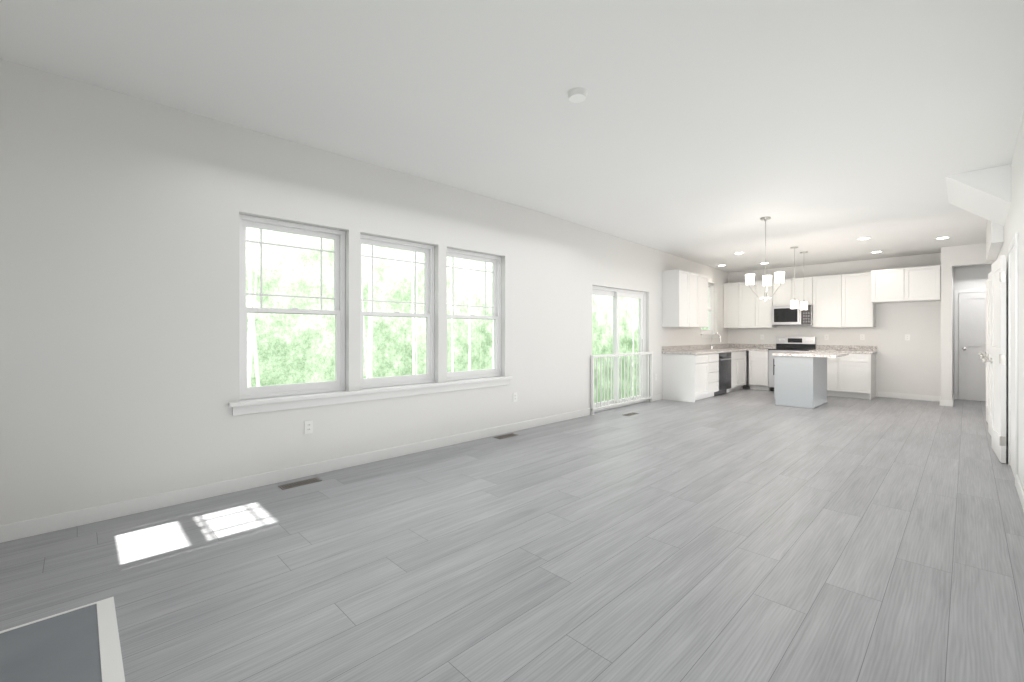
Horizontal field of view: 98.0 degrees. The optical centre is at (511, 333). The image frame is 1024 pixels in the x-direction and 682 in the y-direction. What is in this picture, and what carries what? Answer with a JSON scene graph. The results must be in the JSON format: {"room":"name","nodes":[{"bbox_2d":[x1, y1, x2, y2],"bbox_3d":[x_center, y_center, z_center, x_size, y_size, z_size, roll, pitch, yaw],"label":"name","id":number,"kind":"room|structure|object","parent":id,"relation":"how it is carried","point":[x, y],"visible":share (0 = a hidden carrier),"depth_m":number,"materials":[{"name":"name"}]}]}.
{"room":"living room","nodes":[
{"label":"living room","id":0,"kind":"room"},
{"bbox_2d":[0,59,727,524],"bbox_3d":[1.244,-0.278,7.098,13.200,3.100,0.200,0,0,-44],"label":"wall","id":1,"kind":"structure","parent":0,"point":[120,213],"depth_m":3.36,"materials":[{"name":"paint"}]},
{"bbox_2d":[239,214,344,399],"bbox_3d":[-1.965,-0.214,4.002,0.905,1.529,0.100,0,0,-44],"label":"window","id":2,"kind":"structure","parent":1,"relation":"in","point":[337,311],"depth_m":3.98,"materials":[{"name":"white plastic"}]},
{"bbox_2d":[304,420,312,433],"bbox_3d":[-1.811,0.837,3.966,0.072,0.116,0.007,0,0,-44],"label":"electrical outlet","id":3,"kind":"object","parent":1,"relation":"attached to","point":[308,426],"visible":1,"depth_m":3.96,"materials":[{"name":"white plastic"}]},
{"bbox_2d":[0,394,661,542],"bbox_3d":[-0.193,1.220,5.543,8.569,0.105,0.013,0,0,-44],"label":"baseboard","id":4,"kind":"structure","parent":1,"relation":"attached to","point":[36,526],"depth_m":3.56,"materials":[{"name":"white wood"}]},
{"bbox_2d":[229,376,511,415],"bbox_3d":[-1.155,0.605,4.638,3.109,0.106,0.140,0,0,-44],"label":"window sill","id":5,"kind":"structure","parent":1,"relation":"in","point":[251,406],"depth_m":4.24,"materials":[{"name":"white wood"}]},
{"bbox_2d":[360,234,433,388],"bbox_3d":[-1.232,-0.214,4.717,0.905,1.529,0.100,0,0,-44],"label":"window","id":6,"kind":"structure","parent":1,"relation":"in","point":[428,303],"depth_m":4.78,"materials":[{"name":"white plastic"}]},
{"bbox_2d":[447,248,500,380],"bbox_3d":[-0.500,-0.214,5.433,0.905,1.529,0.100,0,0,-44],"label":"window","id":7,"kind":"structure","parent":1,"relation":"in","point":[495,261],"depth_m":5.59,"materials":[{"name":"white plastic"}]},
{"bbox_2d":[513,393,516,401],"bbox_3d":[0.042,0.832,5.776,0.072,0.116,0.007,0,0,-44],"label":"electrical outlet","id":8,"kind":"object","parent":1,"relation":"attached to","point":[514,397],"visible":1,"depth_m":5.77,"materials":[{"name":"white plastic"}]},
{"bbox_2d":[592,286,645,411],"bbox_3d":[1.803,0.258,7.676,1.768,2.026,0.124,0,0,-44],"label":"patio door","id":9,"kind":"structure","parent":1,"relation":"in","point":[615,294],"depth_m":7.74,"materials":[{"name":"white plastic"}]},
{"bbox_2d":[590,352,652,414],"bbox_3d":[1.909,0.807,7.567,1.884,0.925,0.054,0,0,-44],"label":"guard","id":10,"kind":"object","parent":1,"relation":"attached to","point":[592,357],"visible":1,"depth_m":7.42,"materials":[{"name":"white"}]},
{"bbox_2d":[662,269,693,327],"bbox_3d":[3.190,-0.658,8.622,0.514,1.080,0.336,0,0,-44],"label":"upper cabinet","id":11,"kind":"object","parent":1,"relation":"attached to","point":[684,298],"depth_m":8.48,"materials":[{"name":"white wood"}]},
{"bbox_2d":[694,273,701,327],"bbox_3d":[3.487,-0.658,8.913,0.575,1.080,0.336,0,0,-44],"label":"upper cabinet","id":12,"kind":"object","parent":1,"relation":"attached to","point":[697,277],"depth_m":8.93,"materials":[{"name":"white wood"}]},
{"bbox_2d":[702,275,707,327],"bbox_3d":[3.789,-0.658,9.207,0.511,1.080,0.336,0,0,-44],"label":"upper cabinet","id":13,"kind":"object","parent":1,"relation":"attached to","point":[704,277],"depth_m":9.17,"materials":[{"name":"white wood"}]},
{"bbox_2d":[701,283,713,333],"bbox_3d":[4.407,-0.571,10.228,0.874,1.169,0.100,0,0,-44],"label":"window frame","id":14,"kind":"structure","parent":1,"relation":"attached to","point":[711,309],"depth_m":10.48,"materials":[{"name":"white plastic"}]},
{"bbox_2d":[700,334,717,337],"bbox_3d":[4.481,0.061,10.151,0.980,0.091,0.133,0,0,-44],"label":"window sill","id":15,"kind":"structure","parent":1,"relation":"in","point":[708,335],"depth_m":10.06,"materials":[{"name":"white"}]},
{"bbox_2d":[0,386,1023,681],"bbox_3d":[3.061,1.332,5.238,13.200,0.120,5.400,0,0,-44],"label":"floor","id":16,"kind":"structure","parent":0,"point":[746,534],"depth_m":2.48,"materials":[{"name":"grey wood"}]},
{"bbox_2d":[0,596,124,681],"bbox_3d":[-1.414,1.268,1.145,0.673,0.006,2.120,0,0,-44],"label":"hearth","id":17,"kind":"object","parent":16,"relation":"on","point":[80,644],"depth_m":1.79,"materials":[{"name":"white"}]},
{"bbox_2d":[278,477,321,489],"bbox_3d":[-1.790,1.267,3.763,0.315,0.008,0.115,0,0,-44],"label":"floor vent","id":18,"kind":"object","parent":16,"relation":"in","point":[298,483],"visible":1,"depth_m":3.74,"materials":[{"name":"silver metal"}]},
{"bbox_2d":[493,433,517,438],"bbox_3d":[-0.072,1.267,5.483,0.315,0.008,0.115,0,0,-44],"label":"floor vent","id":19,"kind":"object","parent":16,"relation":"in","point":[505,436],"visible":0.98,"depth_m":5.45,"materials":[{"name":"silver metal"}]},
{"bbox_2d":[623,412,638,415],"bbox_3d":[1.858,1.267,6.970,0.315,0.008,0.115,0,0,-44],"label":"floor vent","id":20,"kind":"object","parent":16,"relation":"in","point":[630,414],"visible":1,"depth_m":6.92,"materials":[{"name":"silver metal"}]},
{"bbox_2d":[662,354,709,402],"bbox_3d":[3.327,0.835,8.550,0.610,0.876,0.630,0,0,-44],"label":"base cabinet","id":21,"kind":"object","parent":16,"relation":"on","point":[690,378],"depth_m":8.34,"materials":[{"name":"white wood"}]},
{"bbox_2d":[662,344,756,354],"bbox_3d":[4.325,0.427,9.509,3.418,0.340,0.653,0,0,-44],"label":"countertop","id":22,"kind":"structure","parent":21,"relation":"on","point":[699,349],"depth_m":9.36,"materials":[{"name":"stone"}]},
{"bbox_2d":[711,333,720,348],"bbox_3d":[4.615,0.173,10.043,0.128,0.365,0.228,0,0,-44],"label":"kitchen faucet","id":23,"kind":"object","parent":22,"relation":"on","point":[711,339],"visible":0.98,"depth_m":10.05,"materials":[{"name":"silver metal"}]},
{"bbox_2d":[710,353,717,396],"bbox_3d":[3.710,0.835,8.924,0.589,0.876,0.630,0,0,-44],"label":"base cabinet","id":24,"kind":"object","parent":16,"relation":"on","point":[713,357],"depth_m":8.75,"materials":[{"name":"white wood"}]},
{"bbox_2d":[714,352,730,395],"bbox_3d":[4.187,0.837,9.336,0.660,0.866,0.612,0,0,-44],"label":"dishwasher","id":25,"kind":"object","parent":16,"relation":"on","point":[724,371],"visible":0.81,"depth_m":9.13,"materials":[{"name":"black metal"}]},
{"bbox_2d":[718,351,745,392],"bbox_3d":[4.709,0.835,9.901,0.865,0.876,0.630,0,0,-44],"label":"base cabinet","id":26,"kind":"object","parent":16,"relation":"on","point":[738,359],"depth_m":9.67,"materials":[{"name":"white wood"}]},
{"bbox_2d":[749,351,769,390],"bbox_3d":[5.693,0.835,10.103,0.630,0.875,0.400,0,0,-44],"label":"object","id":27,"kind":"object","parent":16,"relation":"on","point":[758,370],"visible":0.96,"depth_m":9.89,"materials":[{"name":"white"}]},
{"bbox_2d":[748,344,775,350],"bbox_3d":[5.691,0.327,10.102,0.635,0.140,0.403,0,0,-44],"label":"kitchen back run left top","id":28,"kind":"object","parent":27,"relation":"on","point":[763,347],"visible":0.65,"depth_m":10.26,"materials":[{"name":"stone"}]},
{"bbox_2d":[768,337,815,390],"bbox_3d":[6.074,0.677,9.664,0.695,1.190,0.756,0,0,-44],"label":"range","id":29,"kind":"object","parent":16,"relation":"on","point":[795,344],"visible":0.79,"depth_m":9.71,"materials":[{"name":"silver metal"}]},
{"bbox_2d":[772,352,848,408],"bbox_3d":[5.321,0.815,7.918,1.130,0.915,0.925,0,0,-44],"label":"kitchen island","id":30,"kind":"object","parent":16,"relation":"on","point":[800,379],"visible":1,"depth_m":7.67,"materials":[{"name":"grey wood"}]},
{"bbox_2d":[827,353,875,399],"bbox_3d":[6.714,0.835,9.059,0.630,0.875,1.000,0,0,-44],"label":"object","id":31,"kind":"object","parent":16,"relation":"on","point":[851,375],"visible":0.67,"depth_m":8.72,"materials":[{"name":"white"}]},
{"bbox_2d":[809,345,876,353],"bbox_3d":[6.721,0.327,9.048,0.635,0.140,1.025,0,0,-44],"label":"kitchen back run right top","id":32,"kind":"object","parent":31,"relation":"on","point":[848,349],"visible":0.94,"depth_m":9.13,"materials":[{"name":"stone"}]},
{"bbox_2d":[0,0,1023,272],"bbox_3d":[3.061,-1.645,5.238,13.200,0.366,5.400,0,0,-44],"label":"ceiling","id":33,"kind":"structure","parent":0,"point":[708,132],"depth_m":3.11,"materials":[{"name":"paint"}]},
{"bbox_2d":[567,88,587,102],"bbox_3d":[0.455,-1.650,3.097,0.144,0.036,0.144,0,0,-44],"label":"smoke detector","id":34,"kind":"object","parent":33,"relation":"attached to","point":[576,95],"visible":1,"depth_m":3.07,"materials":[{"name":"white plastic"}]},
{"bbox_2d":[745,217,784,300],"bbox_3d":[3.569,-1.029,6.213,0.454,1.154,0.470,0,0,-44],"label":"dining chandelier","id":35,"kind":"object","parent":33,"relation":"hanging from","point":[767,279],"visible":1,"depth_m":6.19,"materials":[{"name":"white glass"}]},
{"bbox_2d":[790,247,797,308],"bbox_3d":[5.080,-0.994,8.008,0.124,1.102,0.124,0,0,-44],"label":"pendant light","id":36,"kind":"object","parent":33,"relation":"hanging from","point":[794,303],"visible":1,"depth_m":8.00,"materials":[{"name":"silver metal"}]},
{"bbox_2d":[800,251,807,309],"bbox_3d":[5.509,-0.987,8.399,0.124,1.087,0.124,0,0,-44],"label":"pendant light","id":37,"kind":"object","parent":33,"relation":"hanging from","point":[803,305],"visible":1,"depth_m":8.36,"materials":[{"name":"silver metal"}]},
{"bbox_2d":[857,237,871,239],"bbox_3d":[5.736,-1.543,7.251,0.192,0.007,0.192,0,0,-44],"label":"recessed light","id":38,"kind":"object","parent":33,"relation":"in","point":[862,238],"visible":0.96,"depth_m":7.24,"materials":[{"name":"white"}]},
{"bbox_2d":[728,253,940,396],"bbox_3d":[6.694,-0.278,9.640,0.150,3.100,3.780,0,0,-44],"label":"wall","id":39,"kind":"structure","parent":0,"point":[912,365],"depth_m":8.76,"materials":[{"name":"paint"}]},
{"bbox_2d":[723,280,776,327],"bbox_3d":[5.569,-0.658,10.441,0.335,1.080,1.059,0,0,-44],"label":"upper cabinet","id":40,"kind":"object","parent":39,"relation":"attached to","point":[744,306],"visible":0.88,"depth_m":10.34,"materials":[{"name":"white wood"}]},
{"bbox_2d":[773,277,812,305],"bbox_3d":[6.204,-0.899,9.791,0.335,0.598,0.754,0,0,-44],"label":"upper cabinet","id":41,"kind":"object","parent":39,"relation":"attached to","point":[783,295],"visible":0.65,"depth_m":9.66,"materials":[{"name":"white wood"}]},
{"bbox_2d":[772,305,812,325],"bbox_3d":[6.158,-0.381,9.747,0.459,0.431,0.748,0,0,-44],"label":"microwave","id":42,"kind":"object","parent":41,"relation":"attached to","point":[784,316],"visible":0.9,"depth_m":9.62,"materials":[{"name":"silver metal"}]},
{"bbox_2d":[824,334,828,339],"bbox_3d":[6.716,0.087,9.503,0.007,0.116,0.072,0,0,-44],"label":"electrical outlet","id":43,"kind":"object","parent":39,"relation":"attached to","point":[826,336],"visible":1,"depth_m":9.50,"materials":[{"name":"white plastic"}]},
{"bbox_2d":[813,272,875,327],"bbox_3d":[6.819,-0.658,9.162,0.335,1.080,1.001,0,0,-44],"label":"upper cabinet","id":44,"kind":"object","parent":39,"relation":"attached to","point":[841,300],"visible":0.92,"depth_m":9.02,"materials":[{"name":"white wood"}]},
{"bbox_2d":[860,334,864,339],"bbox_3d":[7.140,0.082,9.069,0.007,0.116,0.072,0,0,-44],"label":"electrical outlet","id":45,"kind":"object","parent":39,"relation":"attached to","point":[862,336],"visible":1,"depth_m":9.06,"materials":[{"name":"white plastic"}]},
{"bbox_2d":[871,265,940,303],"bbox_3d":[7.402,-0.893,8.362,0.620,0.610,0.954,0,0,-44],"label":"upper cabinet","id":46,"kind":"object","parent":39,"relation":"attached to","point":[910,284],"visible":0.94,"depth_m":8.13,"materials":[{"name":"white wood"}]},
{"bbox_2d":[905,334,909,339],"bbox_3d":[7.622,0.082,8.576,0.007,0.116,0.072,0,0,-44],"label":"electrical outlet","id":47,"kind":"object","parent":39,"relation":"attached to","point":[907,336],"visible":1,"depth_m":8.57,"materials":[{"name":"white plastic"}]},
{"bbox_2d":[878,392,939,401],"bbox_3d":[7.633,1.220,8.559,0.016,0.105,0.919,0,0,-44],"label":"baseboard","id":48,"kind":"structure","parent":39,"relation":"attached to","point":[917,397],"depth_m":8.55,"materials":[{"name":"white wood"}]},
{"bbox_2d":[941,246,953,399],"bbox_3d":[8.081,-0.278,8.256,1.400,3.100,0.140,0,0,-44],"label":"wall","id":49,"kind":"structure","parent":0,"point":[947,330],"depth_m":7.77,"materials":[{"name":"paint"}]},
{"bbox_2d":[951,394,954,406],"bbox_3d":[8.078,1.220,8.141,1.263,0.105,0.017,0,0,-44],"label":"baseboard","id":50,"kind":"structure","parent":49,"relation":"attached to","point":[952,401],"depth_m":7.87,"materials":[{"name":"white wood"}]},
{"bbox_2d":[954,264,991,400],"bbox_3d":[8.972,-0.278,8.239,0.150,3.100,1.130,0,0,-44],"label":"wall","id":51,"kind":"structure","parent":0,"point":[971,277],"depth_m":8.44,"materials":[{"name":"paint"}]},
{"bbox_2d":[954,288,985,398],"bbox_3d":[8.851,0.221,8.243,0.015,2.103,0.931,0,0,-44],"label":"door frame","id":52,"kind":"structure","parent":51,"relation":"attached to","point":[956,292],"depth_m":8.55,"materials":[{"name":"white wood"}]},
{"bbox_2d":[959,292,985,400],"bbox_3d":[8.815,0.254,8.204,0.114,2.024,0.820,0,0,-44],"label":"hall door","id":53,"kind":"structure","parent":51,"relation":"in","point":[972,343],"depth_m":8.39,"materials":[{"name":"white paint"}]},
{"bbox_2d":[945,164,1010,226],"bbox_3d":[5.040,-1.434,4.858,1.200,0.430,0.490,0,0,-44],"label":"soffit","id":54,"kind":"structure","parent":0,"point":[984,193],"depth_m":4.51,"materials":[{"name":"paint"}]},
{"bbox_2d":[997,112,1023,489],"bbox_3d":[4.740,-0.278,3.663,13.000,3.100,0.800,0,0,-44],"label":"wall","id":55,"kind":"structure","parent":0,"point":[1014,223],"depth_m":3.58,"materials":[{"name":"paint"}]},
{"bbox_2d":[952,243,994,266],"bbox_3d":[8.075,-1.498,7.362,0.140,0.660,1.130,0,0,-44],"label":"header","id":56,"kind":"object","parent":55,"relation":"attached to","point":[971,254],"visible":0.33,"depth_m":7.57,"materials":[{"name":"paint"}]},
{"bbox_2d":[978,279,987,422],"bbox_3d":[6.575,0.254,6.166,0.114,2.024,0.810,0,0,43],"label":"door","id":57,"kind":"structure","parent":55,"relation":"attached to","point":[981,353],"depth_m":6.38,"materials":[{"name":"white paint"}]},
{"bbox_2d":[980,272,990,434],"bbox_3d":[5.810,0.254,5.418,0.114,2.024,0.810,0,0,43],"label":"door","id":58,"kind":"structure","parent":55,"relation":"attached to","point":[988,356],"depth_m":5.62,"materials":[{"name":"white paint"}]},
{"bbox_2d":[982,255,1005,462],"bbox_3d":[5.023,0.254,4.649,0.114,2.024,0.810,0,0,43],"label":"door","id":59,"kind":"structure","parent":55,"relation":"attached to","point":[997,360],"depth_m":4.54,"materials":[{"name":"white paint"}]},
{"bbox_2d":[986,220,1003,260],"bbox_3d":[6.284,-1.438,5.802,1.900,0.780,0.098,0,0,-44],"label":"header","id":60,"kind":"object","parent":55,"relation":"attached to","point":[994,237],"visible":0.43,"depth_m":5.32,"materials":[{"name":"paint"}]},
{"bbox_2d":[1008,233,1017,486],"bbox_3d":[4.505,0.221,4.004,0.916,2.103,0.015,0,0,-44],"label":"door frame","id":61,"kind":"structure","parent":55,"relation":"attached to","point":[1013,355],"depth_m":3.99,"materials":[{"name":"white wood"}]},
{"bbox_2d":[1006,443,1023,510],"bbox_3d":[3.400,1.220,2.923,10.048,0.105,0.013,0,0,-44],"label":"baseboard","id":62,"kind":"structure","parent":55,"relation":"attached to","point":[1019,488],"depth_m":3.41,"materials":[{"name":"white wood"}]},
{"label":"outside","id":63,"kind":"structure","parent":0,"visible":0},
{"bbox_2d":[246,227,707,402],"bbox_3d":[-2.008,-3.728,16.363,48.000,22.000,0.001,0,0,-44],"label":"trees","id":64,"kind":"object","parent":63,"point":[384,366],"depth_m":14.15,"materials":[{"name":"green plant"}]},
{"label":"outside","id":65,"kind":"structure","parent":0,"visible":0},
{"bbox_2d":[246,227,259,386],"bbox_3d":[-5.266,-2.728,9.325,0.049,16.002,0.948,0,0,40],"label":"trunk","id":66,"kind":"object","parent":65,"point":[254,343],"depth_m":9.40,"materials":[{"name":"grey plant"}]},
{"bbox_2d":[362,286,367,377],"bbox_3d":[-3.543,-2.727,10.237,0.891,16.002,0.045,0,0,-17],"label":"trunk","id":67,"kind":"object","parent":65,"point":[362,286],"depth_m":10.27,"materials":[{"name":"grey plant"}]},
{"bbox_2d":[411,251,415,374],"bbox_3d":[-3.027,-2.727,13.559,0.093,16.002,0.512,0,0,-41],"label":"trunk","id":68,"kind":"object","parent":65,"point":[412,253],"depth_m":13.49,"materials":[{"name":"grey plant"}]},
{"bbox_2d":[450,257,453,371],"bbox_3d":[-1.480,-2.728,10.701,0.053,16.001,0.418,0,0,40],"label":"trunk","id":69,"kind":"object","parent":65,"point":[451,257],"depth_m":10.72,"materials":[{"name":"grey plant"}]}
]}

